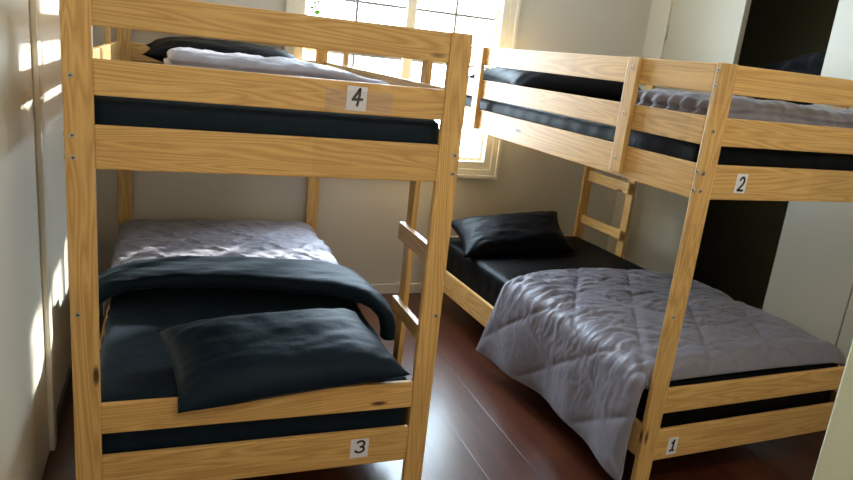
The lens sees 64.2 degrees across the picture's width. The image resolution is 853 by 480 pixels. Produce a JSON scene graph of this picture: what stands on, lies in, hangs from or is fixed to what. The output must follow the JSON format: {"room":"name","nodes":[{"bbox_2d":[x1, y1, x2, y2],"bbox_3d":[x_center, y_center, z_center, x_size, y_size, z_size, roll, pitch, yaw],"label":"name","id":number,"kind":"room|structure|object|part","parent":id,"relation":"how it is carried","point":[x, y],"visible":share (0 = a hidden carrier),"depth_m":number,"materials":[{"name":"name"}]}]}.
{"room":"dormitory","nodes":[
{"label":"dormitory","id":0,"kind":"room"},
{"bbox_2d":[0,0,71,479],"bbox_3d":[-0.918,-0.204,1.199,0.120,2.450,4.637,0,16,-21],"label":"wall","id":1,"kind":"structure","parent":0,"point":[24,426],"depth_m":1.94,"materials":[{"name":"beige paint"}]},
{"bbox_2d":[29,0,56,450],"bbox_3d":[-1.184,-0.282,2.087,0.018,2.080,0.055,0,16,-21],"label":"trim","id":2,"kind":"structure","parent":1,"relation":"attached to","point":[33,4],"depth_m":2.12,"materials":[{"name":"beige wood"}]},
{"bbox_2d":[56,358,71,434],"bbox_3d":[-1.536,0.488,2.990,0.012,0.060,1.363,0,16,-21],"label":"baseboard","id":3,"kind":"structure","parent":1,"relation":"attached to","point":[67,384],"depth_m":2.59,"materials":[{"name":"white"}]},
{"bbox_2d":[93,0,651,283],"bbox_3d":[-0.176,-0.865,3.927,3.450,2.450,0.120,0,16,-21],"label":"wall","id":4,"kind":"structure","parent":0,"point":[358,220],"depth_m":4.06,"materials":[{"name":"beige paint"}]},
{"bbox_2d":[371,283,421,293],"bbox_3d":[-0.278,0.300,4.178,3.210,0.062,0.014,0,16,-21],"label":"baseboard","id":5,"kind":"structure","parent":4,"relation":"attached to","point":[414,287],"depth_m":4.20,"materials":[{"name":"beige wood"}]},
{"bbox_2d":[283,0,521,179],"bbox_3d":[-0.118,-1.187,3.806,1.344,1.659,0.107,0,16,-21],"label":"window","id":6,"kind":"structure","parent":4,"relation":"in","point":[489,168],"depth_m":3.96,"materials":[{"name":"beige"}]},
{"bbox_2d":[42,292,825,479],"bbox_3d":[0.798,1.028,2.239,4.080,0.100,4.877,0,16,-21],"label":"floor","id":7,"kind":"structure","parent":0,"point":[484,423],"depth_m":2.74,"materials":[{"name":"brown wood"}]},
{"bbox_2d":[59,0,472,479],"bbox_3d":[-0.755,-0.123,2.774,1.075,1.507,1.909,0,16,-21],"label":"bunk bed","id":8,"kind":"object","parent":7,"relation":"on","point":[108,69],"visible":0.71,"depth_m":1.86,"materials":[{"name":"brown wood"}]},
{"bbox_3d":[-0.884,0.139,1.757,0.066,1.507,0.022,0,16,-21],"label":"post","id":9,"kind":"part","parent":8,"relation":"part of","materials":[{"name":"brown wood"}]},
{"bbox_3d":[-1.281,0.375,2.730,0.020,0.120,1.862,0,16,-21],"label":"rail","id":10,"kind":"part","parent":8,"relation":"part of","materials":[{"name":"brown wood"}]},
{"bbox_3d":[-1.169,-0.655,2.451,0.020,0.086,1.862,0,16,-21],"label":"guard rail","id":11,"kind":"part","parent":8,"relation":"part of","materials":[{"name":"brown wood"}]},
{"bbox_3d":[-1.528,-0.390,3.448,0.066,1.507,0.022,0,16,-21],"label":"post","id":12,"kind":"part","parent":8,"relation":"part of","materials":[{"name":"brown wood"}]},
{"bbox_2d":[100,288,406,454],"bbox_3d":[-0.812,0.289,2.881,0.951,0.204,1.839,0,16,-21],"label":"mattress","id":13,"kind":"object","parent":8,"relation":"on","point":[135,362],"visible":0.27,"depth_m":2.19,"materials":[{"name":"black fabric"}]},
{"bbox_2d":[98,219,395,340],"bbox_3d":[-0.869,0.115,3.052,1.145,0.217,1.404,0,16,-21],"label":"comforter","id":14,"kind":"object","parent":13,"relation":"on","point":[282,256],"visible":0.97,"depth_m":2.85,"materials":[{"name":"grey fabric"}]},
{"bbox_2d":[158,308,410,413],"bbox_3d":[-0.458,0.354,2.158,0.689,0.164,0.474,-2,17,-27],"label":"pillow","id":15,"kind":"object","parent":13,"relation":"on","point":[236,359],"visible":1,"depth_m":2.06,"materials":[{"name":"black fabric"}]},
{"bbox_2d":[94,63,438,144],"bbox_3d":[-0.708,-0.548,2.658,0.942,0.130,1.839,0,16,-21],"label":"mattress","id":16,"kind":"object","parent":8,"relation":"on","point":[108,110],"visible":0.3,"depth_m":1.81,"materials":[{"name":"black fabric"}]},
{"bbox_2d":[142,37,296,61],"bbox_3d":[-0.935,-0.868,3.195,0.730,0.132,0.440,0,16,-21],"label":"pillow","id":17,"kind":"object","parent":16,"relation":"on","point":[158,49],"visible":0.52,"depth_m":3.06,"materials":[{"name":"black fabric"}]},
{"bbox_2d":[163,47,388,84],"bbox_3d":[-0.536,-0.594,2.417,0.746,0.110,0.678,0,16,-21],"label":"comforter","id":18,"kind":"object","parent":16,"relation":"on","point":[179,56],"visible":0.49,"depth_m":2.13,"materials":[{"name":"grey fabric"}]},
{"bbox_3d":[-0.624,-0.386,3.794,0.066,1.507,0.022,0,16,-21],"label":"post","id":19,"kind":"part","parent":8,"relation":"part of","materials":[{"name":"brown wood"}]},
{"bbox_3d":[-0.224,-0.650,2.813,0.020,0.086,1.862,0,16,-21],"label":"guard rail","id":20,"kind":"part","parent":8,"relation":"part of","materials":[{"name":"brown wood"}]},
{"bbox_3d":[-0.336,0.379,3.092,0.020,0.120,1.862,0,16,-21],"label":"rail","id":21,"kind":"part","parent":8,"relation":"part of","materials":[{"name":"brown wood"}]},
{"bbox_3d":[0.020,0.143,2.103,0.066,1.507,0.022,0,16,-21],"label":"post","id":22,"kind":"part","parent":8,"relation":"part of","materials":[{"name":"brown wood"}]},
{"bbox_2d":[443,46,852,479],"bbox_3d":[0.912,-0.071,3.248,1.099,1.507,1.909,-1,17,-24],"label":"bunk bed","id":23,"kind":"object","parent":7,"relation":"on","point":[702,181],"visible":0.71,"depth_m":2.36,"materials":[{"name":"brown wood"}]},
{"bbox_3d":[0.384,0.434,3.179,0.020,0.120,1.862,-1,17,-24],"label":"rail","id":24,"kind":"part","parent":23,"relation":"part of","materials":[{"name":"brown wood"}]},
{"bbox_3d":[0.479,-0.445,2.940,0.020,0.110,1.862,-1,17,-24],"label":"rail","id":25,"kind":"part","parent":23,"relation":"part of","materials":[{"name":"brown wood"}]},
{"bbox_3d":[1.005,-0.340,4.276,0.066,1.507,0.022,-1,17,-24],"label":"post","id":26,"kind":"part","parent":23,"relation":"part of","materials":[{"name":"brown wood"}]},
{"bbox_3d":[0.495,-0.596,2.900,0.020,0.086,1.862,-1,17,-24],"label":"guard rail","id":27,"kind":"part","parent":23,"relation":"part of","materials":[{"name":"brown wood"}]},
{"bbox_3d":[0.512,-0.746,2.859,0.020,0.087,1.862,-1,17,-24],"label":"guard rail","id":28,"kind":"part","parent":23,"relation":"part of","materials":[{"name":"brown wood"}]},
{"bbox_2d":[446,236,837,427],"bbox_3d":[0.857,0.334,3.353,0.970,0.220,1.840,-1,17,-24],"label":"mattress","id":29,"kind":"object","parent":23,"relation":"on","point":[486,276],"visible":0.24,"depth_m":3.41,"materials":[{"name":"black fabric"}]},
{"bbox_2d":[451,211,574,257],"bbox_3d":[0.497,-0.048,3.845,0.830,0.171,0.420,-1,17,-23],"label":"pillow","id":30,"kind":"object","parent":29,"relation":"on","point":[536,232],"visible":0.99,"depth_m":3.75,"materials":[{"name":"black fabric"}]},
{"bbox_2d":[476,268,844,479],"bbox_3d":[0.988,0.482,2.976,1.156,0.439,1.144,-1,17,-24],"label":"comforter","id":31,"kind":"object","parent":29,"relation":"on","point":[586,340],"visible":0.93,"depth_m":2.70,"materials":[{"name":"grey fabric"}]},
{"bbox_2d":[465,95,852,170],"bbox_3d":[0.940,-0.498,3.124,0.954,0.133,1.839,-1,17,-23],"label":"mattress","id":32,"kind":"object","parent":23,"relation":"on","point":[685,150],"visible":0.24,"depth_m":2.34,"materials":[{"name":"black fabric"}]},
{"bbox_2d":[469,67,641,101],"bbox_3d":[0.723,-0.835,3.635,0.910,0.170,0.480,-1,17,-23],"label":"pillow","id":33,"kind":"object","parent":32,"relation":"on","point":[588,87],"visible":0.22,"depth_m":3.45,"materials":[{"name":"black fabric"}]},
{"bbox_2d":[636,88,852,128],"bbox_3d":[1.214,-0.447,2.490,0.935,0.150,0.473,-1,17,-23],"label":"comforter","id":34,"kind":"object","parent":32,"relation":"on","point":[741,107],"visible":0.41,"depth_m":2.26,"materials":[{"name":"grey fabric"}]},
{"bbox_3d":[0.821,0.198,2.223,0.066,1.507,0.022,-1,17,-23],"label":"post","id":35,"kind":"part","parent":23,"relation":"part of","materials":[{"name":"brown wood"}]},
{"bbox_3d":[1.334,0.425,3.592,0.020,0.120,1.862,-1,17,-24],"label":"rail","id":36,"kind":"part","parent":23,"relation":"part of","materials":[{"name":"brown wood"}]},
{"bbox_2d":[812,340,852,479],"bbox_3d":[1.266,0.211,1.330,0.038,2.020,0.720,-8,20,-42],"label":"door","id":37,"kind":"structure","parent":7,"relation":"on","point":[835,460],"depth_m":1.64,"materials":[{"name":"yellow paint"}]},
{"bbox_2d":[607,0,664,253],"bbox_3d":[1.925,-0.409,3.089,0.120,2.450,3.077,0,16,-21],"label":"wall","id":38,"kind":"structure","parent":0,"point":[657,6],"depth_m":4.31,"materials":[{"name":"beige paint"}]},
{"bbox_2d":[623,0,672,258],"bbox_3d":[1.406,-0.635,4.348,0.072,2.120,0.062,0,16,-21],"label":"trim","id":39,"kind":"structure","parent":38,"relation":"attached to","point":[666,13],"depth_m":4.16,"materials":[{"name":"beige wood"}]},
{"bbox_2d":[624,0,751,273],"bbox_3d":[1.503,-0.547,4.050,0.045,2.103,0.587,0,16,-21],"label":"door","id":40,"kind":"structure","parent":38,"relation":"in","point":[712,31],"depth_m":4.04,"materials":[{"name":"beige paint"}]},
{"bbox_2d":[762,0,852,345],"bbox_3d":[1.870,-0.250,3.102,0.035,2.103,0.425,0,16,-21],"label":"door","id":41,"kind":"structure","parent":38,"relation":"in","point":[810,286],"depth_m":3.15,"materials":[{"name":"beige paint"}]},
{"bbox_2d":[836,290,852,389],"bbox_3d":[2.019,-0.128,2.710,0.035,2.103,0.436,0,16,-21],"label":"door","id":42,"kind":"structure","parent":38,"relation":"in","point":[845,339],"depth_m":3.03,"materials":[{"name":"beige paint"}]},
{"bbox_2d":[692,0,838,309],"bbox_3d":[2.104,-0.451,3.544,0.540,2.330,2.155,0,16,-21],"label":"doorway","id":43,"kind":"structure","parent":0,"point":[740,239],"depth_m":4.26,"materials":[{"name":"black"}]},
{"bbox_3d":[2.136,-0.755,3.461,0.457,0.025,2.091,0,16,-21],"label":"shelf","id":44,"kind":"object","parent":43,"relation":"attached to","visible":0},
{"bbox_2d":[757,51,825,75],"bbox_3d":[2.026,-0.926,3.620,0.390,0.197,0.684,0,16,-21],"label":"blanket","id":45,"kind":"object","parent":44,"relation":"on","point":[812,63],"visible":0.21,"depth_m":3.46,"materials":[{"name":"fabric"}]},
{"label":"outside","id":46,"kind":"structure","parent":0,"visible":0},
{"bbox_2d":[309,0,329,14],"bbox_3d":[-0.567,-1.550,3.630,0.123,0.670,0.118,11,16,16],"label":"twig","id":47,"kind":"object","parent":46,"point":[316,12],"visible":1,"depth_m":3.72,"materials":[{"name":"green plant"}]}
]}

